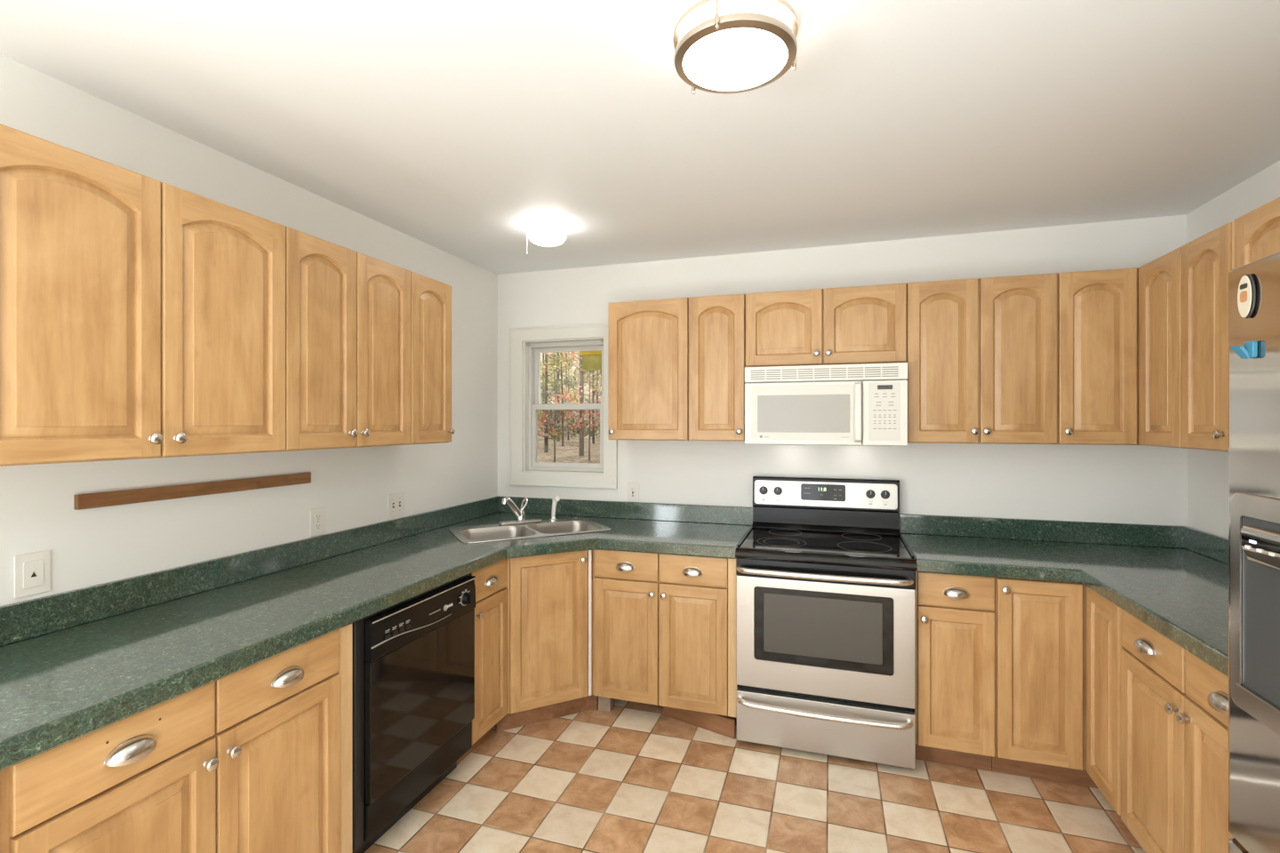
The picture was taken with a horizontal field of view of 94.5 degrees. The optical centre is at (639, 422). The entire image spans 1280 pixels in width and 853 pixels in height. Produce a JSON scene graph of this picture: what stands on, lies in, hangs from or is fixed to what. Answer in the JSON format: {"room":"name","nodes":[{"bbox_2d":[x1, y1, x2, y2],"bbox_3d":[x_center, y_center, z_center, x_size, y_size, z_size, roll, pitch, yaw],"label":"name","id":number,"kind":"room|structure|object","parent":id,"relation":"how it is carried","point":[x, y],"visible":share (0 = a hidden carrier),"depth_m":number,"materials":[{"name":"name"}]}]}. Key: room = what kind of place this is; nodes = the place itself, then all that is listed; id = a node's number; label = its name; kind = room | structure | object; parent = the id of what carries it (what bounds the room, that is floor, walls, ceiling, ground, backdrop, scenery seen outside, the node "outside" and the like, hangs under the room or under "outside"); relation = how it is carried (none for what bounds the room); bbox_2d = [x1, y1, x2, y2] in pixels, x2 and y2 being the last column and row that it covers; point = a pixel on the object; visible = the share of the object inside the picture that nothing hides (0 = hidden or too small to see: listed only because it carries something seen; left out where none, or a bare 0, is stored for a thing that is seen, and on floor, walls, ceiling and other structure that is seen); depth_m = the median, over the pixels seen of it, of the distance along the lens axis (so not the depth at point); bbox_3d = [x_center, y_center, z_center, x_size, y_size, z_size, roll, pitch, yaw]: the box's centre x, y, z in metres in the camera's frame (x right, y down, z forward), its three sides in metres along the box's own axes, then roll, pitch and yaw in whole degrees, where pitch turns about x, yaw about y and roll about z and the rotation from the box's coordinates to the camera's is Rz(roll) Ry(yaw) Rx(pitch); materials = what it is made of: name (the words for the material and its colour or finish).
{"room":"kitchen","nodes":[
{"label":"kitchen","id":0,"kind":"room"},
{"bbox_2d":[0,54,497,606],"bbox_3d":[-1.815,0.265,1.380,0.140,2.469,5.300,0,0,18],"label":"wall","id":1,"kind":"structure","parent":0,"point":[90,547],"depth_m":2.13,"materials":[{"name":"paint"}]},
{"bbox_2d":[13,550,50,599],"bbox_3d":[-1.660,0.414,1.617,0.009,0.116,0.078,0,0,18],"label":"phone jack","id":2,"kind":"object","parent":1,"relation":"attached to","point":[31,571],"visible":1,"depth_m":1.61,"materials":[{"name":"white plastic"}]},
{"bbox_2d":[0,123,285,466],"bbox_3d":[-1.462,-0.286,1.684,0.344,0.771,0.788,0,0,18],"label":"upper cabinet","id":3,"kind":"object","parent":1,"relation":"attached to","point":[141,316],"visible":1,"depth_m":1.56,"materials":[{"name":"brown wood"}]},
{"bbox_2d":[73,472,311,510],"bbox_3d":[-1.503,0.231,2.086,0.019,0.043,0.802,0,0,18],"label":"wood strip","id":4,"kind":"object","parent":1,"relation":"attached to","point":[108,499],"visible":1,"depth_m":1.97,"materials":[{"name":"brown wood"}]},
{"bbox_2d":[310,507,325,536],"bbox_3d":[-1.371,0.422,2.514,0.008,0.116,0.076,0,0,18],"label":"wall outlet","id":5,"kind":"object","parent":1,"relation":"attached to","point":[317,516],"visible":1,"depth_m":2.51,"materials":[{"name":"white plastic"}]},
{"bbox_2d":[314,513,321,520],"bbox_3d":[-1.369,0.403,2.514,0.002,0.028,0.033,0,0,18],"label":"receptacle","id":6,"kind":"object","parent":5,"relation":"attached to","point":[317,516],"depth_m":2.51,"materials":[{"name":"grey plastic"}]},
{"bbox_2d":[314,522,321,529],"bbox_3d":[-1.369,0.442,2.514,0.002,0.028,0.033,0,0,18],"label":"receptacle","id":7,"kind":"object","parent":5,"relation":"attached to","point":[317,525],"depth_m":2.51,"materials":[{"name":"grey plastic"}]},
{"bbox_2d":[281,226,410,451],"bbox_3d":[-1.244,-0.286,2.358,0.344,0.771,0.629,0,0,18],"label":"upper cabinet","id":8,"kind":"object","parent":1,"relation":"attached to","point":[348,312],"visible":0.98,"depth_m":2.26,"materials":[{"name":"brown wood"}]},
{"bbox_2d":[0,496,752,647],"bbox_3d":[-0.621,0.534,2.147,1.660,0.102,3.104,0,0,18],"label":"backsplash","id":9,"kind":"structure","parent":1,"relation":"attached to","point":[23,620],"depth_m":2.27,"materials":[{"name":"green laminate"}]},
{"bbox_2d":[387,492,404,518],"bbox_3d":[-1.219,0.414,2.969,0.018,0.118,0.120,0,0,18],"label":"switch plate","id":10,"kind":"object","parent":1,"relation":"attached to","point":[396,501],"visible":1,"depth_m":2.96,"materials":[{"name":"white plastic"}]},
{"bbox_2d":[407,271,455,445],"bbox_3d":[-1.102,-0.286,2.799,0.344,0.771,0.296,0,0,18],"label":"upper cabinet","id":11,"kind":"object","parent":1,"relation":"attached to","point":[430,299],"visible":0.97,"depth_m":2.74,"materials":[{"name":"brown wood"}]},
{"bbox_2d":[0,0,1279,274],"bbox_3d":[-0.006,-1.029,0.796,3.941,0.120,5.580,0,0,18],"label":"ceiling","id":12,"kind":"structure","parent":0,"point":[454,127],"depth_m":1.82,"materials":[{"name":"paint"}]},
{"bbox_2d":[526,218,566,254],"bbox_3d":[-0.455,-0.892,2.901,0.187,0.154,0.187,0,0,18],"label":"ceiling light","id":13,"kind":"object","parent":12,"relation":"attached to","point":[543,232],"visible":1,"depth_m":2.84,"materials":[{"name":"white glass"}]},
{"bbox_2d":[673,0,797,94],"bbox_3d":[0.231,-0.921,1.444,0.299,0.097,0.305,0,0,18],"label":"ceiling light","id":14,"kind":"object","parent":12,"relation":"attached to","point":[724,46],"visible":1,"depth_m":1.39,"materials":[{"name":"white glass"}]},
{"bbox_2d":[682,27,787,88],"bbox_3d":[0.232,-0.892,1.447,0.269,0.022,0.269,0,0,18],"label":"diffuser","id":15,"kind":"object","parent":14,"relation":"attached to","point":[720,58],"depth_m":1.43,"materials":[{"name":"white glass"}]},
{"bbox_2d":[363,698,1145,852],"bbox_3d":[-0.006,1.549,0.796,3.941,0.100,5.580,0,0,18],"label":"floor","id":16,"kind":"structure","parent":0,"point":[631,778],"depth_m":2.34,"materials":[{"name":"tile"}]},
{"bbox_2d":[0,624,352,852],"bbox_3d":[-1.332,1.071,1.603,0.641,0.857,0.854,0,0,18],"label":"base cabinet","id":17,"kind":"object","parent":16,"relation":"on","point":[257,758],"visible":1,"depth_m":1.49,"materials":[{"name":"brown wood"}]},
{"bbox_2d":[352,573,475,852],"bbox_3d":[-1.073,1.071,2.316,0.636,0.855,0.656,0,0,18],"label":"dishwasher","id":18,"kind":"object","parent":16,"relation":"on","point":[413,659],"visible":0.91,"depth_m":2.15,"materials":[{"name":"black"}]},
{"bbox_2d":[456,559,507,765],"bbox_3d":[-0.952,1.071,2.779,0.641,0.857,0.295,0,0,18],"label":"base cabinet","id":19,"kind":"object","parent":16,"relation":"on","point":[491,610],"visible":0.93,"depth_m":2.69,"materials":[{"name":"brown wood"}]},
{"bbox_2d":[495,550,613,732],"bbox_3d":[-0.601,1.070,3.291,0.993,0.856,0.912,0,0,18],"label":"base cabinet","id":20,"kind":"object","parent":16,"relation":"on","point":[549,596],"visible":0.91,"depth_m":2.92,"materials":[{"name":"brown wood"}]},
{"bbox_2d":[0,496,752,771],"bbox_3d":[-0.621,0.562,2.147,1.660,0.158,3.104,0,0,18],"label":"countertop","id":21,"kind":"structure","parent":20,"relation":"on","point":[76,664],"depth_m":1.87,"materials":[{"name":"green stone"}]},
{"bbox_2d":[498,496,542,525],"bbox_3d":[-0.672,0.496,3.362,0.256,0.166,0.132,0,0,-27],"label":"faucet","id":22,"kind":"object","parent":21,"relation":"on","point":[520,515],"visible":1,"depth_m":3.36,"materials":[{"name":"silver metal"}]},
{"bbox_2d":[448,518,611,543],"bbox_3d":[-0.599,0.666,3.226,0.800,0.174,0.464,0,0,-27],"label":"sink","id":23,"kind":"object","parent":21,"relation":"in","point":[488,532],"visible":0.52,"depth_m":3.29,"materials":[{"name":"metal"}]},
{"bbox_2d":[549,496,559,521],"bbox_3d":[-0.506,0.506,3.483,0.057,0.146,0.051,0,0,-27],"label":"sprayer","id":24,"kind":"object","parent":23,"relation":"on","point":[556,499],"visible":1,"depth_m":3.47,"materials":[{"name":"silver metal"}]},
{"bbox_2d":[592,549,737,718],"bbox_3d":[0.193,1.071,3.179,0.744,0.857,0.641,0,0,18],"label":"base cabinet","id":25,"kind":"object","parent":16,"relation":"on","point":[664,627],"visible":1,"depth_m":2.90,"materials":[{"name":"brown wood"}]},
{"bbox_2d":[663,706,735,739],"bbox_3d":[0.286,1.454,2.914,0.400,0.088,0.012,0,0,35],"label":"board","id":26,"kind":"object","parent":25,"relation":"attached to","point":[720,724],"visible":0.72,"depth_m":2.88,"materials":[{"name":"brown wood"}]},
{"bbox_2d":[735,476,917,768],"bbox_3d":[0.895,0.901,2.893,0.762,1.197,0.708,0,0,18],"label":"range","id":27,"kind":"object","parent":16,"relation":"on","point":[826,570],"visible":1,"depth_m":2.65,"materials":[{"name":"silver metal"}]},
{"bbox_2d":[735,525,917,571],"bbox_3d":[0.899,0.599,2.907,0.762,0.056,0.666,0,0,18],"label":"cooktop","id":28,"kind":"object","parent":27,"relation":"in","point":[862,548],"depth_m":2.72,"materials":[{"name":"black glass"}]},
{"bbox_2d":[914,571,995,771],"bbox_3d":[1.425,1.071,2.781,0.307,0.857,0.641,0,0,18],"label":"base cabinet","id":29,"kind":"object","parent":16,"relation":"on","point":[955,710],"visible":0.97,"depth_m":2.51,"materials":[{"name":"brown wood"}]},
{"bbox_2d":[991,577,1123,815],"bbox_3d":[1.972,1.071,2.469,0.922,0.857,0.898,0,0,18],"label":"base cabinet","id":30,"kind":"object","parent":16,"relation":"on","point":[1059,644],"visible":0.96,"depth_m":2.40,"materials":[{"name":"brown wood"}]},
{"bbox_2d":[899,513,1228,677],"bbox_3d":[1.661,0.562,2.009,1.230,0.158,1.965,0,0,18],"label":"countertop","id":31,"kind":"structure","parent":30,"relation":"on","point":[1173,580],"depth_m":2.49,"materials":[{"name":"green stone"}]},
{"bbox_2d":[1120,609,1234,852],"bbox_3d":[1.844,1.071,1.618,0.641,0.857,0.798,0,0,18],"label":"base cabinet","id":32,"kind":"object","parent":16,"relation":"on","point":[1174,705],"visible":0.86,"depth_m":1.78,"materials":[{"name":"brown wood"}]},
{"bbox_2d":[1228,252,1279,852],"bbox_3d":[1.346,0.604,0.590,0.899,1.786,0.910,0,0,18],"label":"refrigerator","id":33,"kind":"object","parent":16,"relation":"on","point":[1253,383],"visible":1,"depth_m":1.05,"materials":[{"name":"grey metal"}]},
{"bbox_2d":[1229,340,1257,359],"bbox_3d":[1.090,-0.129,1.066,0.017,0.031,0.044,0,0,11],"label":"clip","id":34,"kind":"object","parent":33,"relation":"attached to","point":[1249,350],"visible":1,"depth_m":1.06,"materials":[{"name":"blue plastic"}]},
{"bbox_2d":[1237,273,1255,318],"bbox_3d":[1.095,-0.228,1.067,0.008,0.080,0.041,0,0,18],"label":"magnet","id":35,"kind":"object","parent":33,"relation":"attached to","point":[1246,293],"visible":1,"depth_m":1.06,"materials":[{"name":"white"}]},
{"bbox_2d":[497,214,1186,526],"bbox_3d":[0.829,0.265,3.385,3.941,2.469,0.140,0,0,18],"label":"wall","id":36,"kind":"structure","parent":0,"point":[1136,484],"depth_m":3.14,"materials":[{"name":"paint"}]},
{"bbox_2d":[509,323,617,488],"bbox_3d":[-0.470,-0.100,3.791,0.740,1.014,0.164,0,0,18],"label":"window","id":37,"kind":"structure","parent":36,"relation":"in","point":[526,345],"depth_m":3.80,"materials":[{"name":"white wood"}]},
{"bbox_2d":[579,350,601,370],"bbox_3d":[-0.321,-0.666,4.332,0.240,0.560,0.144,0,0,18],"label":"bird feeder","id":38,"kind":"object","parent":36,"relation":"hanging from","point":[590,360],"visible":0.39,"depth_m":4.29,"materials":[{"name":"yellow paint"}]},
{"bbox_2d":[627,482,639,502],"bbox_3d":[-0.042,0.422,3.587,0.074,0.116,0.009,0,0,18],"label":"wall outlet","id":39,"kind":"object","parent":36,"relation":"attached to","point":[633,488],"visible":1,"depth_m":3.58,"materials":[{"name":"white plastic"}]},
{"bbox_2d":[608,297,688,440],"bbox_3d":[0.083,-0.286,3.370,0.458,0.771,0.344,0,0,18],"label":"upper cabinet","id":40,"kind":"object","parent":36,"relation":"attached to","point":[648,340],"visible":0.97,"depth_m":3.23,"materials":[{"name":"brown wood"}]},
{"bbox_2d":[688,294,745,441],"bbox_3d":[0.445,-0.286,3.253,0.301,0.771,0.344,0,0,18],"label":"upper cabinet","id":41,"kind":"object","parent":36,"relation":"attached to","point":[716,324],"visible":0.98,"depth_m":3.12,"materials":[{"name":"brown wood"}]},
{"bbox_2d":[745,283,906,367],"bbox_3d":[0.957,-0.477,3.088,0.772,0.389,0.344,0,0,18],"label":"upper cabinet","id":42,"kind":"object","parent":36,"relation":"attached to","point":[856,324],"visible":0.96,"depth_m":2.94,"materials":[{"name":"brown wood"}]},
{"bbox_2d":[744,362,907,446],"bbox_3d":[0.945,-0.082,3.045,0.756,0.394,0.432,0,0,18],"label":"microwave","id":43,"kind":"object","parent":42,"relation":"attached to","point":[866,404],"visible":1,"depth_m":2.87,"materials":[{"name":"white plastic"},{"name":"white enamel"},{"name":"grey glass"}]},
{"bbox_2d":[906,272,1056,444],"bbox_3d":[1.620,-0.286,2.874,0.620,0.771,0.344,0,0,18],"label":"upper cabinet","id":44,"kind":"object","parent":36,"relation":"attached to","point":[981,353],"visible":0.99,"depth_m":2.73,"materials":[{"name":"brown wood"}]},
{"bbox_2d":[1186,160,1279,538],"bbox_3d":[1.802,0.265,0.212,0.140,2.469,5.300,0,0,18],"label":"wall","id":45,"kind":"structure","parent":0,"point":[1207,471],"depth_m":2.55,"materials":[{"name":"paint"}]},
{"bbox_2d":[899,513,1228,564],"bbox_3d":[1.661,0.534,2.009,1.230,0.102,1.965,0,0,18],"label":"backsplash","id":46,"kind":"structure","parent":45,"relation":"attached to","point":[1209,545],"depth_m":2.88,"materials":[{"name":"green stone"}]},
{"bbox_2d":[1056,247,1186,448],"bbox_3d":[2.160,-0.286,2.546,0.610,0.771,0.637,0,0,18],"label":"upper cabinet","id":47,"kind":"object","parent":45,"relation":"attached to","point":[1119,331],"visible":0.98,"depth_m":2.58,"materials":[{"name":"brown wood"}]},
{"bbox_2d":[1181,220,1234,451],"bbox_3d":[2.141,-0.286,2.054,0.344,0.771,0.308,0,0,18],"label":"upper cabinet","id":48,"kind":"object","parent":45,"relation":"attached to","point":[1207,260],"visible":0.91,"depth_m":2.09,"materials":[{"name":"brown wood"}]},
{"bbox_2d":[1234,197,1279,269],"bbox_3d":[1.980,-0.286,1.554,0.344,0.771,0.742,0,0,18],"label":"upper cabinet","id":49,"kind":"object","parent":45,"relation":"attached to","point":[1257,232],"visible":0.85,"depth_m":1.84,"materials":[{"name":"brown wood"}]},
{"label":"outside","id":50,"kind":"structure","parent":0,"visible":0},
{"bbox_2d":[537,352,601,463],"bbox_3d":[-10.087,-6.793,56.915,90.000,17.192,95.000,0,0,18],"label":"woods","id":51,"kind":"structure","parent":50,"point":[570,452],"depth_m":40.68,"materials":[{"name":"brown plant"}]},
{"bbox_2d":[540,352,559,425],"bbox_3d":[-8.778,-6.163,53.797,2.818,13.702,4.235,0,0,-27],"label":"tree","id":52,"kind":"object","parent":51,"relation":"on","point":[542,363],"visible":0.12,"depth_m":53.63,"materials":[{"name":"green plant"}]},
{"bbox_2d":[537,352,574,452],"bbox_3d":[-4.859,-3.925,30.397,3.532,11.427,2.350,0,0,18],"label":"tree","id":53,"kind":"object","parent":51,"relation":"on","point":[546,440],"visible":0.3,"depth_m":30.28,"materials":[{"name":"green plant"}]},
{"bbox_2d":[547,352,564,391],"bbox_3d":[-8.278,-7.625,62.713,2.720,11.111,2.891,0,0,16],"label":"tree","id":54,"kind":"object","parent":51,"relation":"on","point":[562,352],"visible":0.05,"depth_m":62.46,"materials":[{"name":"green plant"}]},
{"bbox_2d":[547,352,567,392],"bbox_3d":[-9.564,-8.469,65.543,2.935,11.280,2.761,0,0,-19],"label":"tree","id":55,"kind":"object","parent":51,"relation":"on","point":[556,352],"visible":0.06,"depth_m":65.50,"materials":[{"name":"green plant"}]},
{"bbox_2d":[540,352,579,441],"bbox_3d":[-5.856,-4.735,42.649,3.969,12.842,2.641,0,0,25],"label":"tree","id":56,"kind":"object","parent":51,"relation":"on","point":[558,376],"visible":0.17,"depth_m":42.62,"materials":[{"name":"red plant"}]},
{"bbox_2d":[540,352,580,446],"bbox_3d":[-5.222,-2.619,36.088,2.981,8.759,3.848,0,0,-26],"label":"tree","id":57,"kind":"object","parent":51,"relation":"on","point":[566,383],"visible":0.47,"depth_m":36.16,"materials":[{"name":"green plant"}]},
{"bbox_2d":[550,352,579,402],"bbox_3d":[-7.373,-6.424,59.040,4.355,10.778,3.154,0,0,38],"label":"tree","id":58,"kind":"object","parent":51,"relation":"on","point":[575,360],"visible":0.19,"depth_m":59.09,"materials":[{"name":"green plant"}]},
{"bbox_2d":[537,352,598,462],"bbox_3d":[-2.701,-0.533,19.855,2.639,4.862,2.587,0,0,-2],"label":"tree","id":59,"kind":"object","parent":51,"relation":"on","point":[555,398],"visible":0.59,"depth_m":19.71,"materials":[{"name":"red plant"}]},
{"bbox_2d":[559,352,578,439],"bbox_3d":[-5.604,-2.479,46.697,2.382,8.141,3.290,0,0,14],"label":"tree","id":60,"kind":"object","parent":51,"relation":"on","point":[572,375],"visible":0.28,"depth_m":46.56,"materials":[{"name":"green plant"}]},
{"bbox_2d":[560,351,601,461],"bbox_3d":[-2.023,-0.847,24.005,2.898,5.446,2.956,0,0,24],"label":"tree","id":61,"kind":"object","parent":51,"relation":"on","point":[572,353],"visible":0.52,"depth_m":24.18,"materials":[{"name":"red plant"}]},
{"bbox_2d":[562,355,599,455],"bbox_3d":[-2.599,-3.573,27.182,2.797,10.749,2.631,0,0,24],"label":"tree","id":62,"kind":"object","parent":51,"relation":"on","point":[581,431],"visible":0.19,"depth_m":27.13,"materials":[{"name":"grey plant"}]},
{"bbox_2d":[564,352,601,435],"bbox_3d":[-5.120,-5.139,49.999,2.694,13.100,4.049,0,0,43],"label":"tree","id":63,"kind":"object","parent":51,"relation":"on","point":[586,420],"visible":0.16,"depth_m":50.11,"materials":[{"name":"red plant"}]},
{"bbox_2d":[572,352,601,443],"bbox_3d":[-3.057,-3.204,38.990,2.885,9.859,3.984,0,0,-13],"label":"tree","id":64,"kind":"object","parent":51,"relation":"on","point":[586,375],"visible":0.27,"depth_m":38.68,"materials":[{"name":"grey plant"}]},
{"bbox_2d":[584,370,601,413],"bbox_3d":[-3.985,-6.024,55.530,2.958,11.367,2.782,0,0,-45],"label":"tree","id":65,"kind":"object","parent":51,"relation":"on","point":[596,393],"visible":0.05,"depth_m":55.39,"materials":[{"name":"grey plant"}]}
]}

